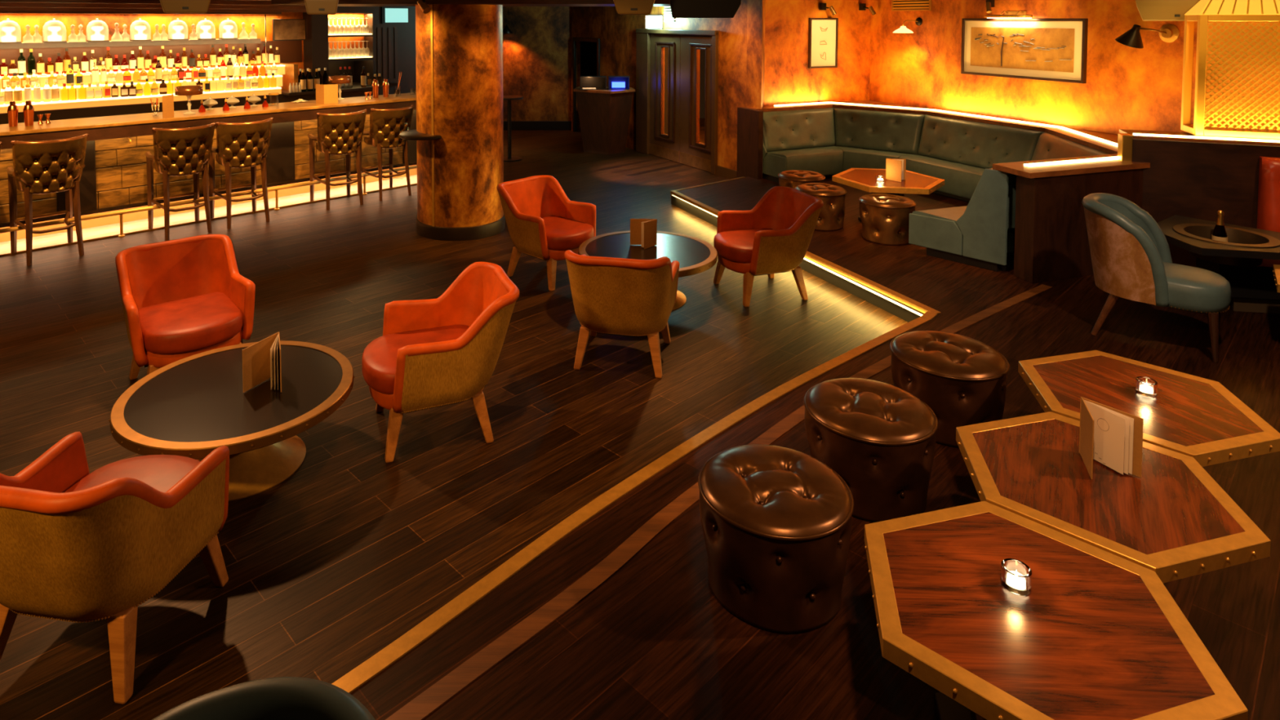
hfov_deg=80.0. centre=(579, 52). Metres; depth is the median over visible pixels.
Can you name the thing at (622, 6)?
speaker
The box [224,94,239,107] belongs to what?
dish
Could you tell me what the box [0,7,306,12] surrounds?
trim
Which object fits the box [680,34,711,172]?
door
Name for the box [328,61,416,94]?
wall
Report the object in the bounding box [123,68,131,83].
bottle
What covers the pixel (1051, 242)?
surround
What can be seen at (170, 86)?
bottle
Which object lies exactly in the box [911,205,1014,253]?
seat cushion
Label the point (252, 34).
decanter
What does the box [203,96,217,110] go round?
dish
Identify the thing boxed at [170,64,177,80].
bottle
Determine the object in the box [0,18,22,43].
jar
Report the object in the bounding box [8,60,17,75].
bottle
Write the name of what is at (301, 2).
ceiling beam
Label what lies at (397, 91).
tumbler
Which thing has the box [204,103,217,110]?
footed bowl
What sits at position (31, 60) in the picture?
bottle
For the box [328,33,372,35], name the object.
niche shelf
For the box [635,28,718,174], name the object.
door frame
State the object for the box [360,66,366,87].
bottle
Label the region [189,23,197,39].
decanter
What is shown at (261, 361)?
menu
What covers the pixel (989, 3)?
wall spotlight
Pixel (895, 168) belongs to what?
menu
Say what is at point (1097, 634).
table
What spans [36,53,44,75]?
bottle
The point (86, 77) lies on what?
bottle
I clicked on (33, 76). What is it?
bottle
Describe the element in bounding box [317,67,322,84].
bottle
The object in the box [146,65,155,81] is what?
bottle
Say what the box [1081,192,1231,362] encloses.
chair
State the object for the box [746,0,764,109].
wall
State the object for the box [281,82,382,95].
countertop
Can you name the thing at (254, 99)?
dish
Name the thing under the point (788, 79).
wall
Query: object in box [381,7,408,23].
screen
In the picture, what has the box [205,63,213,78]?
bottle
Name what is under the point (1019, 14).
picture light
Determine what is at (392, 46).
bar
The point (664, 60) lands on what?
door
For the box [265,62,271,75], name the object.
bottle
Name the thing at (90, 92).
bottle
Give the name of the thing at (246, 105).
bottle
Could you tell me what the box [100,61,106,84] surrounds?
bottle
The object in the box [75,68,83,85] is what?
bottle
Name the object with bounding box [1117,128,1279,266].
divider
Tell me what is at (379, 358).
seat cushion
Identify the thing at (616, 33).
wall
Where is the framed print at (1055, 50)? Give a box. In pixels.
[960,17,1088,83]
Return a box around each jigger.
[37,114,43,124]
[44,113,50,123]
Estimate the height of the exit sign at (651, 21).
0.220 m
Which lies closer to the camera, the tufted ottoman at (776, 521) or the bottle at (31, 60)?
the tufted ottoman at (776, 521)
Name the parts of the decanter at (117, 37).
glass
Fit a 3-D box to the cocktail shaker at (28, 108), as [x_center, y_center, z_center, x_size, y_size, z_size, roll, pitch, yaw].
[-5.380,0.594,7.418,0.094,0.244,0.094,-2,4,-43]
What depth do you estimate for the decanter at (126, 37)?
9.52 m
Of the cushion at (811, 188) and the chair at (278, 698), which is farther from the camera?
the cushion at (811, 188)
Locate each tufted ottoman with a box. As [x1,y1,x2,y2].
[697,444,853,633]
[777,169,825,188]
[795,182,847,231]
[803,377,937,522]
[858,193,915,244]
[889,330,1009,447]
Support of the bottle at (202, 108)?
on the bar counter at (113, 184)
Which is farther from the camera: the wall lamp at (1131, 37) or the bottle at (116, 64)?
the bottle at (116, 64)
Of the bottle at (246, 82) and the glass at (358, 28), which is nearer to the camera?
the bottle at (246, 82)
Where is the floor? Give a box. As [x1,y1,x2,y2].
[0,129,907,719]
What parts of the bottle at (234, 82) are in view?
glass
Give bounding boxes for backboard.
[0,40,302,72]
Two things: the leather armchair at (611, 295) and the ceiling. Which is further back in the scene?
the ceiling
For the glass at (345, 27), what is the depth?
11.49 m
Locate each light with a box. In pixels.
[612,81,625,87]
[984,10,1032,17]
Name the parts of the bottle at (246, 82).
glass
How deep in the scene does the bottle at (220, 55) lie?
10.32 m
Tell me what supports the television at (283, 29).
attached to the wall at (23, 20)
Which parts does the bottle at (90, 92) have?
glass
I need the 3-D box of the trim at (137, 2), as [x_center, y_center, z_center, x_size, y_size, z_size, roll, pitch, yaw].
[-5.071,-0.516,7.580,6.100,0.050,0.061,-2,4,-43]
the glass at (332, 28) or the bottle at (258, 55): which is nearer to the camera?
the bottle at (258, 55)
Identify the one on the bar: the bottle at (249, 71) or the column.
the bottle at (249, 71)
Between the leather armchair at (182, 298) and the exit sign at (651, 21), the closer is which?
the leather armchair at (182, 298)
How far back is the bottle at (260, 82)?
10.38 m
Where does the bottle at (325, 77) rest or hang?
on the bar
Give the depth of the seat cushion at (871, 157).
9.78 m
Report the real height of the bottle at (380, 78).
0.181 m
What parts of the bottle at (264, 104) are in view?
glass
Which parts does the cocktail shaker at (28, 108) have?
lid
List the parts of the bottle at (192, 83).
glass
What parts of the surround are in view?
post, banquette light strip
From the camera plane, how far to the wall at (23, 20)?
9.87 m
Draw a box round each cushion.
[63,454,200,493]
[137,292,243,354]
[361,324,469,394]
[542,215,594,250]
[701,444,850,536]
[713,227,773,263]
[763,107,835,151]
[766,145,843,175]
[778,169,824,180]
[795,182,846,195]
[806,377,935,441]
[833,107,926,154]
[835,145,918,171]
[859,193,915,207]
[892,330,1007,377]
[898,154,986,199]
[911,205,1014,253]
[917,115,1044,168]
[988,168,1016,228]
[1031,132,1109,160]
[1163,262,1231,313]
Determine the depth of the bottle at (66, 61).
9.11 m
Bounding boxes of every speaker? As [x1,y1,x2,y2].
[160,0,210,13]
[304,0,338,14]
[613,0,654,14]
[669,0,741,17]
[1135,0,1199,21]
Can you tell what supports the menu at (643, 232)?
on the round table at (695, 255)
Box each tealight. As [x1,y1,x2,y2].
[875,174,884,182]
[1000,558,1031,595]
[1135,376,1157,397]
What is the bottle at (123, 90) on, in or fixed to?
on the bar
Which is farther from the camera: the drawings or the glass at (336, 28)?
the glass at (336, 28)
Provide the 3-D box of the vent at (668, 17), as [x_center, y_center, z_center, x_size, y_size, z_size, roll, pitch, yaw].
[1.404,-0.612,11.921,0.020,0.290,0.300,-1,3,-26]
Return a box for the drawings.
[808,17,838,68]
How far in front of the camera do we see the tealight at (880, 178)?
7.64 m
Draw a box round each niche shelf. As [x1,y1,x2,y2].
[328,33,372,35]
[328,55,372,58]
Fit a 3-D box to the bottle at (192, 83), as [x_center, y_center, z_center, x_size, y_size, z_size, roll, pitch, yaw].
[-4.986,0.429,9.789,0.089,0.181,0.087,-2,3,-37]
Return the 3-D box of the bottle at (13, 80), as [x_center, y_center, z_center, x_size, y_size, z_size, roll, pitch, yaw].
[-6.417,0.325,8.635,0.089,0.181,0.087,-2,4,-43]
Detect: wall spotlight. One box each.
[819,3,836,15]
[858,3,876,15]
[985,0,994,13]
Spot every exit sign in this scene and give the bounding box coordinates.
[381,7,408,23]
[645,15,663,28]
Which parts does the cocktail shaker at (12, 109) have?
lid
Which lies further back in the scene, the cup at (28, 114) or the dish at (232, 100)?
the dish at (232, 100)
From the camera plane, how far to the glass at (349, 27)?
11.54 m
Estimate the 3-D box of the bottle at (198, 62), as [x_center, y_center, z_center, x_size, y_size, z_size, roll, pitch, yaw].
[-5.090,0.122,10.155,0.082,0.181,0.071,-2,4,-43]
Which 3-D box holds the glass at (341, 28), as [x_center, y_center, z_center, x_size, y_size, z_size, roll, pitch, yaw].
[-3.601,-0.396,11.466,0.068,0.238,0.066,0,3,0]
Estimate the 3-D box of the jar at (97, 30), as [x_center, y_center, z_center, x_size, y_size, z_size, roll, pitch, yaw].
[-5.931,-0.274,9.341,0.248,0.285,0.248,-2,4,-43]
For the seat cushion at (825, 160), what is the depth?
9.75 m
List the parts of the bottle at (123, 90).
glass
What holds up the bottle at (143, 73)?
on the bar
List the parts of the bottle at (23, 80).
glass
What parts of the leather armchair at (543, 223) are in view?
leg, leg, rail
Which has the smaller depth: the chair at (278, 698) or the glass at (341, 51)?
the chair at (278, 698)
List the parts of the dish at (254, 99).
domed lid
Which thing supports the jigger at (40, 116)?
on the bar counter at (113, 184)
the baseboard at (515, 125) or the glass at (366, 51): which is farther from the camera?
the baseboard at (515, 125)
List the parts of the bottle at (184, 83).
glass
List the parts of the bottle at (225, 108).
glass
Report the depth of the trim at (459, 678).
2.80 m
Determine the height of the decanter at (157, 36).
0.210 m
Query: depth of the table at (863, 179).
7.65 m
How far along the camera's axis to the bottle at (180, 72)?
9.80 m
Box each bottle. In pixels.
[0,58,8,76]
[0,88,4,104]
[1,71,9,89]
[4,81,13,104]
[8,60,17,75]
[10,72,20,88]
[13,80,22,103]
[17,48,26,75]
[20,72,30,88]
[24,78,31,102]
[27,48,35,75]
[30,69,39,88]
[33,77,40,102]
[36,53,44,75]
[39,70,47,87]
[42,80,51,102]
[45,57,53,74]
[47,71,57,87]
[51,79,59,101]
[55,53,62,74]
[56,71,65,86]
[60,83,69,100]
[62,48,71,73]
[66,64,74,85]
[68,83,76,100]
[71,57,79,73]
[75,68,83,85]
[78,82,86,99]
[80,52,88,72]
[83,68,91,84]
[85,83,94,98]
[89,49,95,72]
[91,59,99,84]
[93,83,102,98]
[97,57,105,72]
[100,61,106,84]
[102,81,111,97]
[104,47,111,71]
[106,66,115,84]
[111,80,118,97]
[112,54,120,71]
[115,66,123,83]
[120,54,128,71]
[120,81,128,97]
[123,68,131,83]
[128,50,136,71]
[128,81,136,96]
[133,66,140,82]
[136,79,142,96]
[137,46,144,71]
[139,67,147,82]
[143,78,151,95]
[144,50,151,70]
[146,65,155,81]
[151,55,157,70]
[151,78,158,94]
[155,57,162,81]
[159,45,166,69]
[159,80,167,94]
[162,64,169,80]
[166,78,173,93]
[167,49,173,69]
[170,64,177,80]
[173,77,181,86]
[174,53,182,69]
[177,65,184,79]
[181,76,187,85]
[182,47,186,68]
[184,66,191,79]
[189,49,195,68]
[189,78,196,85]
[191,64,198,79]
[195,54,203,68]
[195,77,203,90]
[198,65,205,79]
[198,98,205,111]
[202,53,209,67]
[203,76,210,91]
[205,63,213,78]
[209,44,216,67]
[210,77,217,91]
[213,62,220,78]
[217,48,222,66]
[217,76,224,90]
[220,57,226,78]
[222,97,229,111]
[223,44,229,66]
[224,76,231,90]
[226,54,232,77]
[231,46,235,66]
[231,75,238,89]
[233,58,239,77]
[237,48,243,66]
[238,75,244,89]
[240,58,245,77]
[242,44,248,66]
[244,74,250,88]
[244,95,250,108]
[246,61,253,76]
[250,51,257,66]
[251,73,258,88]
[252,61,258,76]
[255,47,261,65]
[257,72,263,88]
[259,61,266,75]
[262,43,267,65]
[262,73,269,88]
[262,93,268,106]
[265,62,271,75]
[268,45,273,65]
[270,73,276,87]
[271,60,277,75]
[274,47,279,64]
[295,82,297,92]
[297,68,302,85]
[298,82,301,92]
[300,69,306,91]
[305,68,309,89]
[306,69,313,91]
[314,68,319,90]
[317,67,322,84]
[322,67,328,84]
[338,66,343,88]
[342,66,348,88]
[347,66,352,87]
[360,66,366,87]
[366,73,371,86]
[372,74,377,82]
[377,73,382,85]
[1211,210,1227,242]
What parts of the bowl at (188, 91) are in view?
lamp shade, glass stem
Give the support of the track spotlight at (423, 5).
hanging from the ceiling
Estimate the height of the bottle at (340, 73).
0.306 m
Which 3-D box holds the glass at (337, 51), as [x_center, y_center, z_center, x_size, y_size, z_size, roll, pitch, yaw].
[-3.651,-0.039,11.434,0.068,0.238,0.066,0,3,0]
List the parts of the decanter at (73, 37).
glass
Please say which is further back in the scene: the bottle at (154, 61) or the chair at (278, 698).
the bottle at (154, 61)
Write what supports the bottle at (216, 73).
on the bar
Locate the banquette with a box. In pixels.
[762,107,1109,271]
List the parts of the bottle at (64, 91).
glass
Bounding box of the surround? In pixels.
[736,100,1150,283]
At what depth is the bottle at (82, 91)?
8.96 m
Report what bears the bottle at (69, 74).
on the bar
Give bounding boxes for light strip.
[671,194,922,315]
[773,102,1117,146]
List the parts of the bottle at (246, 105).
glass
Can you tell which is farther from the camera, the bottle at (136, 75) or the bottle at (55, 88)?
the bottle at (136, 75)
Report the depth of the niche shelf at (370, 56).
11.58 m
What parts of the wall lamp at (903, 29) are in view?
lamp shade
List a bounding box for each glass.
[150,97,159,116]
[328,17,330,34]
[328,41,330,57]
[330,17,334,34]
[330,41,335,57]
[334,17,339,34]
[334,41,339,57]
[338,17,343,33]
[339,41,343,57]
[343,17,347,33]
[343,41,348,57]
[347,17,352,33]
[348,41,352,57]
[351,17,356,33]
[352,41,356,57]
[356,17,360,33]
[356,40,360,56]
[360,17,364,33]
[360,40,364,56]
[364,17,368,33]
[364,40,369,56]
[394,71,401,95]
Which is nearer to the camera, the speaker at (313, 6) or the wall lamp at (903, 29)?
the speaker at (313, 6)
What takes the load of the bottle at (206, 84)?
on the bar
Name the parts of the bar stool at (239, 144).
leg, arm, leg, rail, leg, leg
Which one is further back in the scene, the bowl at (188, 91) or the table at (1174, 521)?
the bowl at (188, 91)
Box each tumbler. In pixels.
[395,89,399,97]
[409,88,415,95]
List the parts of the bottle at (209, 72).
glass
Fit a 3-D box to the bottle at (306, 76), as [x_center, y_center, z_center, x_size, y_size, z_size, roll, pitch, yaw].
[-3.902,0.386,10.911,0.074,0.306,0.072,-2,4,-43]
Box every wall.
[0,12,303,75]
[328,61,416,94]
[502,6,571,120]
[571,0,746,170]
[580,41,596,75]
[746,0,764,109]
[764,0,871,105]
[869,0,1197,134]
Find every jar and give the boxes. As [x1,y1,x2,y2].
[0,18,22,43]
[42,17,67,42]
[85,18,109,41]
[129,17,151,40]
[168,17,188,39]
[195,17,216,39]
[218,17,238,39]
[268,93,279,105]
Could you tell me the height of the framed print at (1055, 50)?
0.700 m
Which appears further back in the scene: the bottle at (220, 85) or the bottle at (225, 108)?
the bottle at (220, 85)
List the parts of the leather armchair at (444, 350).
leg, rail, leg, leg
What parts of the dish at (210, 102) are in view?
domed lid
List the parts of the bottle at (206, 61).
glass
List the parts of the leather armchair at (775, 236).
leg, rail, leg, leg, leg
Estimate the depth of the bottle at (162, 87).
9.54 m
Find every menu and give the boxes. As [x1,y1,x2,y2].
[162,93,173,118]
[242,331,281,392]
[315,84,337,103]
[630,218,657,248]
[885,158,906,182]
[1079,396,1143,479]
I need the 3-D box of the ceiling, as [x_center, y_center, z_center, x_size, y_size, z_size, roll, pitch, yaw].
[-6.369,-0.650,8.652,5.700,0.420,0.650,-2,4,-43]
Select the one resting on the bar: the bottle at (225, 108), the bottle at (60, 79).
the bottle at (60, 79)
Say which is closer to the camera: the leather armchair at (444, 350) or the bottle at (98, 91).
the leather armchair at (444, 350)
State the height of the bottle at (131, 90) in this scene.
0.181 m
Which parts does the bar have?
hanging rod, dark post, niche rail, niche rail, niche rail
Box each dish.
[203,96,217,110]
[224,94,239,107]
[248,93,261,106]
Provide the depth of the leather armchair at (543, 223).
6.58 m
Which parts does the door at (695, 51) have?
kick plate, moulding, glass pane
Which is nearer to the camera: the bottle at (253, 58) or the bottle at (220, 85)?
the bottle at (220, 85)
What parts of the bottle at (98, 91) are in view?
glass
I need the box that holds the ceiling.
[0,0,281,14]
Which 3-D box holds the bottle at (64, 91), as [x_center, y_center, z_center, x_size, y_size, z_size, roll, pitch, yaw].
[-5.998,0.463,8.848,0.060,0.196,0.072,2,4,44]
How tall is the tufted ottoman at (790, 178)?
0.398 m
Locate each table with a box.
[108,340,355,501]
[502,95,523,161]
[577,231,718,310]
[831,168,944,220]
[864,501,1248,719]
[955,411,1271,582]
[1017,350,1279,466]
[1157,214,1279,313]
[1272,264,1279,293]
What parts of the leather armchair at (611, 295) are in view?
leg, leg, leg, leg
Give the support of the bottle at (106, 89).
on the bar
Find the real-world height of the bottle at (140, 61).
0.306 m
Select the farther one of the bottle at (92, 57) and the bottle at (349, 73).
the bottle at (349, 73)
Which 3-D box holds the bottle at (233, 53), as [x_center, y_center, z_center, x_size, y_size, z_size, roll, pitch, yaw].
[-4.763,0.061,10.450,0.063,0.276,0.065,2,3,39]
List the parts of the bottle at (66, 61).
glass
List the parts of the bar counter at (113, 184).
rail post, panel, rail, foot rail, panel, rail post, rail post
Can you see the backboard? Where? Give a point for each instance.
(289, 51)
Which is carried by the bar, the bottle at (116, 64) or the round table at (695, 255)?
the bottle at (116, 64)
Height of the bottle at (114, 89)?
0.196 m
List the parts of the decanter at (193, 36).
glass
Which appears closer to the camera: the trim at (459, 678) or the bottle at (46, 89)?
the trim at (459, 678)
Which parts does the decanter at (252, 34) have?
glass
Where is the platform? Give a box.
[350,176,1279,719]
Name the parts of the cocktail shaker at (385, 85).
lid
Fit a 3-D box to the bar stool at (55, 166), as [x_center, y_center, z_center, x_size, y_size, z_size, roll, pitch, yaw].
[-5.018,1.357,7.177,0.660,1.148,0.613,2,4,43]
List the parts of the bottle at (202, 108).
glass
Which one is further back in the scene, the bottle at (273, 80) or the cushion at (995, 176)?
the bottle at (273, 80)
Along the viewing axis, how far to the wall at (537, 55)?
15.22 m
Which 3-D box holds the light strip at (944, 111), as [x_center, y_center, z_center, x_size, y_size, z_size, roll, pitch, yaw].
[4.418,0.796,8.949,1.412,0.014,4.354,-2,3,-33]
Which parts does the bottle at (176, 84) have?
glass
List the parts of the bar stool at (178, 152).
leg, arm, leg, rail, leg, leg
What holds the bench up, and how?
on the platform
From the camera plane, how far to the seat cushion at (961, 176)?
8.85 m
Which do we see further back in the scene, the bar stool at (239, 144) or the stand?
the stand
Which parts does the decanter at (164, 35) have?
glass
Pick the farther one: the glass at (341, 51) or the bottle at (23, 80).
the glass at (341, 51)
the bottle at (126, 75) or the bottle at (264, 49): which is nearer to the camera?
the bottle at (126, 75)
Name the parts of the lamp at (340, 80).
lamp shade, glass stem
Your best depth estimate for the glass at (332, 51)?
11.37 m
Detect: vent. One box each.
[663,6,675,22]
[891,0,931,11]
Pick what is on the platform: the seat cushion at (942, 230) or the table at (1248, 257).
the table at (1248, 257)
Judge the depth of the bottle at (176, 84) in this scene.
9.67 m
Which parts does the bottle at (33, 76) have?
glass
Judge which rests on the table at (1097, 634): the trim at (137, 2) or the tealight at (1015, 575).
the tealight at (1015, 575)
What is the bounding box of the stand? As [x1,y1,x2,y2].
[573,86,635,155]
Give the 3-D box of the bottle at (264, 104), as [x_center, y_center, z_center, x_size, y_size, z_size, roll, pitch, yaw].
[-3.720,0.571,8.981,0.072,0.150,0.071,0,3,0]
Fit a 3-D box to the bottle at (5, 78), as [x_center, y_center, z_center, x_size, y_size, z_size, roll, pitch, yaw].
[-6.483,0.320,8.580,0.072,0.196,0.063,-3,4,-45]
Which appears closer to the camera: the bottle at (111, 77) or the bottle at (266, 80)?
the bottle at (111, 77)
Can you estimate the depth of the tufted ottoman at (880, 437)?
3.18 m
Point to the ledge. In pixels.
(413, 135)
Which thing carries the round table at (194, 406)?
on the floor
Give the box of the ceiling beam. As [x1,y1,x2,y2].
[271,0,670,6]
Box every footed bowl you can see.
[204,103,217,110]
[224,101,239,107]
[248,100,260,106]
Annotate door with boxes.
[649,33,680,163]
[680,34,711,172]
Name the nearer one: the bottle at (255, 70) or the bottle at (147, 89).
the bottle at (147, 89)
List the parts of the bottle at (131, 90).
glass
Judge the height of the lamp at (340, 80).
0.300 m
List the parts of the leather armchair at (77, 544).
leg, leg, leg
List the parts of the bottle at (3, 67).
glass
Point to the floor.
(327, 566)
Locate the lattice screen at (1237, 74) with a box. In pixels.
[1180,0,1279,139]
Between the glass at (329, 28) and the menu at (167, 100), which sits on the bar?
the glass at (329, 28)
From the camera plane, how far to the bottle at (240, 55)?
10.49 m
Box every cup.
[7,110,18,126]
[22,109,34,125]
[372,85,378,97]
[382,85,389,97]
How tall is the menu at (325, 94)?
0.235 m
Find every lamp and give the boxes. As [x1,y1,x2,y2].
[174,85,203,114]
[328,75,351,99]
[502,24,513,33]
[893,17,922,33]
[1115,24,1179,48]
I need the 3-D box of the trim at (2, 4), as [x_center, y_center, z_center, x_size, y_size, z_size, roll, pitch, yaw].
[-5.553,-0.499,8.089,6.100,0.050,0.063,-2,4,-43]
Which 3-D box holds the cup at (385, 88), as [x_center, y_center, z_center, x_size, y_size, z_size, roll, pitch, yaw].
[-2.580,0.517,10.103,0.092,0.155,0.092,-2,4,-43]
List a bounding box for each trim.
[0,0,299,5]
[0,2,306,9]
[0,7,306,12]
[331,311,937,693]
[385,284,1052,719]
[670,191,941,313]
[671,176,745,191]
[671,195,923,322]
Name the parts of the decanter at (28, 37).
glass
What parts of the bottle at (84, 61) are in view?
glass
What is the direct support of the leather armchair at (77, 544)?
on the floor
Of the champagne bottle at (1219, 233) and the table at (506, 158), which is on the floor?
the table at (506, 158)
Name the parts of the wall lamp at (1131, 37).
lamp shade, arm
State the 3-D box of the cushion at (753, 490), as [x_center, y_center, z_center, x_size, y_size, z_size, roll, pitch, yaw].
[0.718,1.608,2.810,0.540,0.079,0.540,-1,3,-20]
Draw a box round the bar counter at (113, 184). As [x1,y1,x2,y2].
[0,93,417,257]
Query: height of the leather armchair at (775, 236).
0.790 m
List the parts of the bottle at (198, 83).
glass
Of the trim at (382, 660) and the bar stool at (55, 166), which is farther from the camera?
the bar stool at (55, 166)
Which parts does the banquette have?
panel, seat, seat, panel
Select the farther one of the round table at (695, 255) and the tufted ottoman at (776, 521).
the round table at (695, 255)
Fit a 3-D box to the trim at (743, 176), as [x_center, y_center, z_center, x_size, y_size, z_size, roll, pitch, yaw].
[1.638,1.678,9.598,1.336,0.034,0.042,-2,3,-38]
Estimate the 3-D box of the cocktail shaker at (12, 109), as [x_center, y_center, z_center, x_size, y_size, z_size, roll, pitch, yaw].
[-5.495,0.596,7.365,0.094,0.244,0.094,-2,4,-43]
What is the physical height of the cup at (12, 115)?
0.155 m
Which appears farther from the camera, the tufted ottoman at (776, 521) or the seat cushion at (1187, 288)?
the seat cushion at (1187, 288)
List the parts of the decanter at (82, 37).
glass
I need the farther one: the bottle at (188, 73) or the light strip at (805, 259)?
the bottle at (188, 73)
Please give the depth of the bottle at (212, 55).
10.26 m
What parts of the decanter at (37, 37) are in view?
glass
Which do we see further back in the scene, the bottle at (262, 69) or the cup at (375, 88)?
the bottle at (262, 69)
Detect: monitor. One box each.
[579,75,606,89]
[608,75,629,89]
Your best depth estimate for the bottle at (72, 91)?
8.87 m
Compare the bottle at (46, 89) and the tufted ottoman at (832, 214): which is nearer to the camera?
the tufted ottoman at (832, 214)
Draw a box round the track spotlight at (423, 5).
[417,0,431,13]
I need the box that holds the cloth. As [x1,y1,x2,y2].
[291,98,308,102]
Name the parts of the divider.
divider light strip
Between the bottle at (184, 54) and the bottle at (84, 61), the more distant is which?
the bottle at (184, 54)
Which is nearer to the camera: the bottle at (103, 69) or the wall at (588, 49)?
the bottle at (103, 69)
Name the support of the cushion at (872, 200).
on the tufted ottoman at (885, 217)
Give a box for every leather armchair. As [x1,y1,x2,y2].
[0,431,229,704]
[115,234,255,379]
[361,262,519,462]
[497,175,595,291]
[564,249,679,377]
[713,186,823,306]
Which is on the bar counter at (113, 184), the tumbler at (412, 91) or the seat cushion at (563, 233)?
the tumbler at (412, 91)
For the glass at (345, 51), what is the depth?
11.51 m
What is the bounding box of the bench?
[1257,156,1279,231]
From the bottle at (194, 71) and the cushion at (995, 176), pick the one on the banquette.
the cushion at (995, 176)
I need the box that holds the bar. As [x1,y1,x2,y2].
[0,6,416,124]
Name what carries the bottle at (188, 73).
on the bar
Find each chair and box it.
[151,676,375,719]
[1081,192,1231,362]
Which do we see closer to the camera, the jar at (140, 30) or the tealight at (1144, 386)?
the tealight at (1144, 386)
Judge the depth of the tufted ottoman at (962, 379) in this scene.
3.74 m
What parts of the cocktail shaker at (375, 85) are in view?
lid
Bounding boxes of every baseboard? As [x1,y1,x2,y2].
[503,120,571,130]
[715,164,737,178]
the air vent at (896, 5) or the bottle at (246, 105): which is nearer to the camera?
the bottle at (246, 105)
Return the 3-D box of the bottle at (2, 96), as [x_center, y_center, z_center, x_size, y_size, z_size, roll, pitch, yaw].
[-6.444,0.490,8.429,0.089,0.181,0.087,-2,3,-38]
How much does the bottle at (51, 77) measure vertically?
0.181 m
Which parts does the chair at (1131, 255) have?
leg, leg, leg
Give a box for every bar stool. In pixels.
[6,133,88,266]
[145,122,216,239]
[208,117,273,228]
[307,109,367,209]
[357,104,413,200]
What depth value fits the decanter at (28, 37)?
8.79 m
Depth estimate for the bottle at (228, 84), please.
10.07 m
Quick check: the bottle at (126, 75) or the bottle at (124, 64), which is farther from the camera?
the bottle at (124, 64)
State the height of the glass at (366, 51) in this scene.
0.238 m
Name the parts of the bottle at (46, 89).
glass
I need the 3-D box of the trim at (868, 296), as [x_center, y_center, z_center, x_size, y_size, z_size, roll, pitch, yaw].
[1.812,1.868,7.296,0.006,0.111,4.064,-1,3,-20]
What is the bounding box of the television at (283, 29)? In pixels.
[271,18,306,40]
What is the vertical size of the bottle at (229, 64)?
0.306 m
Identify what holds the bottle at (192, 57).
on the bar
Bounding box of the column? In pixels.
[415,4,505,240]
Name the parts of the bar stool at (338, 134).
leg, arm, leg, rail, leg, leg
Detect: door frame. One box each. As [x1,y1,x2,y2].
[572,37,599,132]
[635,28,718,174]
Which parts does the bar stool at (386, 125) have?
leg, arm, seat, leg, leg, rail, leg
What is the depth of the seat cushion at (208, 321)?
4.51 m
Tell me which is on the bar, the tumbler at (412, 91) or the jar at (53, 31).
the jar at (53, 31)
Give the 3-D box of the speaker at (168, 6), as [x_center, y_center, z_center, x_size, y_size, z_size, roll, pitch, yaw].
[-2.850,-0.500,5.483,0.357,0.435,0.285,-1,3,-27]
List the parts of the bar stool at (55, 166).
arm, leg, leg, rail, leg, leg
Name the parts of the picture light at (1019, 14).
lamp shade, wall plate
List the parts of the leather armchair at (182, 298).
leg, leg, rail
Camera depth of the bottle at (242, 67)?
10.33 m
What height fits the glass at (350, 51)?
0.238 m
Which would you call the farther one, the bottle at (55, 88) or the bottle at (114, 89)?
the bottle at (114, 89)
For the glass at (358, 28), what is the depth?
11.64 m
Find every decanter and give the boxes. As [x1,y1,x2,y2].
[22,24,33,43]
[32,24,42,42]
[67,24,78,42]
[77,24,85,41]
[111,22,123,41]
[121,24,129,40]
[152,24,161,40]
[160,24,168,39]
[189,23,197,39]
[238,22,248,39]
[248,23,257,39]
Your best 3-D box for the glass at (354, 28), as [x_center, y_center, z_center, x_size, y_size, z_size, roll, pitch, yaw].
[-3.448,-0.403,11.610,0.068,0.238,0.066,0,3,0]
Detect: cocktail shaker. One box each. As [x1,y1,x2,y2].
[6,101,18,126]
[22,100,34,125]
[372,79,378,97]
[382,78,389,97]
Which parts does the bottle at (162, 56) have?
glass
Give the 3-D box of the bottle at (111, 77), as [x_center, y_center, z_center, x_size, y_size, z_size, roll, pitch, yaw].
[-5.741,0.282,9.309,0.085,0.206,0.087,2,4,43]
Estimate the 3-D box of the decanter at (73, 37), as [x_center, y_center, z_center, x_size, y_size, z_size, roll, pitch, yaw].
[-6.081,-0.226,9.117,0.098,0.210,0.100,3,4,44]
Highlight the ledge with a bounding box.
[399,129,440,140]
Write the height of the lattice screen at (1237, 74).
1.288 m
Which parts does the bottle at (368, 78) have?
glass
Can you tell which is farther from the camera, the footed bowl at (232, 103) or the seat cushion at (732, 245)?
the footed bowl at (232, 103)
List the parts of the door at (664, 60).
kick plate, moulding, glass pane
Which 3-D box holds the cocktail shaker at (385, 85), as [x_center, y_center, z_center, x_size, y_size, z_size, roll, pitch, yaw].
[-2.580,0.473,10.101,0.094,0.244,0.094,-2,4,-43]
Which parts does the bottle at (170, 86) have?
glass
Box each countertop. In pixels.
[0,93,416,136]
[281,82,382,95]
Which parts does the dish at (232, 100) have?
domed lid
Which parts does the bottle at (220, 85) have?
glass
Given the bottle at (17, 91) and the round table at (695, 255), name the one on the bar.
the bottle at (17, 91)
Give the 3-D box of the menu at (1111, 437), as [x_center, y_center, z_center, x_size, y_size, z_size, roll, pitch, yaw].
[1.918,1.412,2.791,0.188,0.215,0.170,0,3,0]
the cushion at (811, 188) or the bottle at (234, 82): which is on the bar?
the bottle at (234, 82)

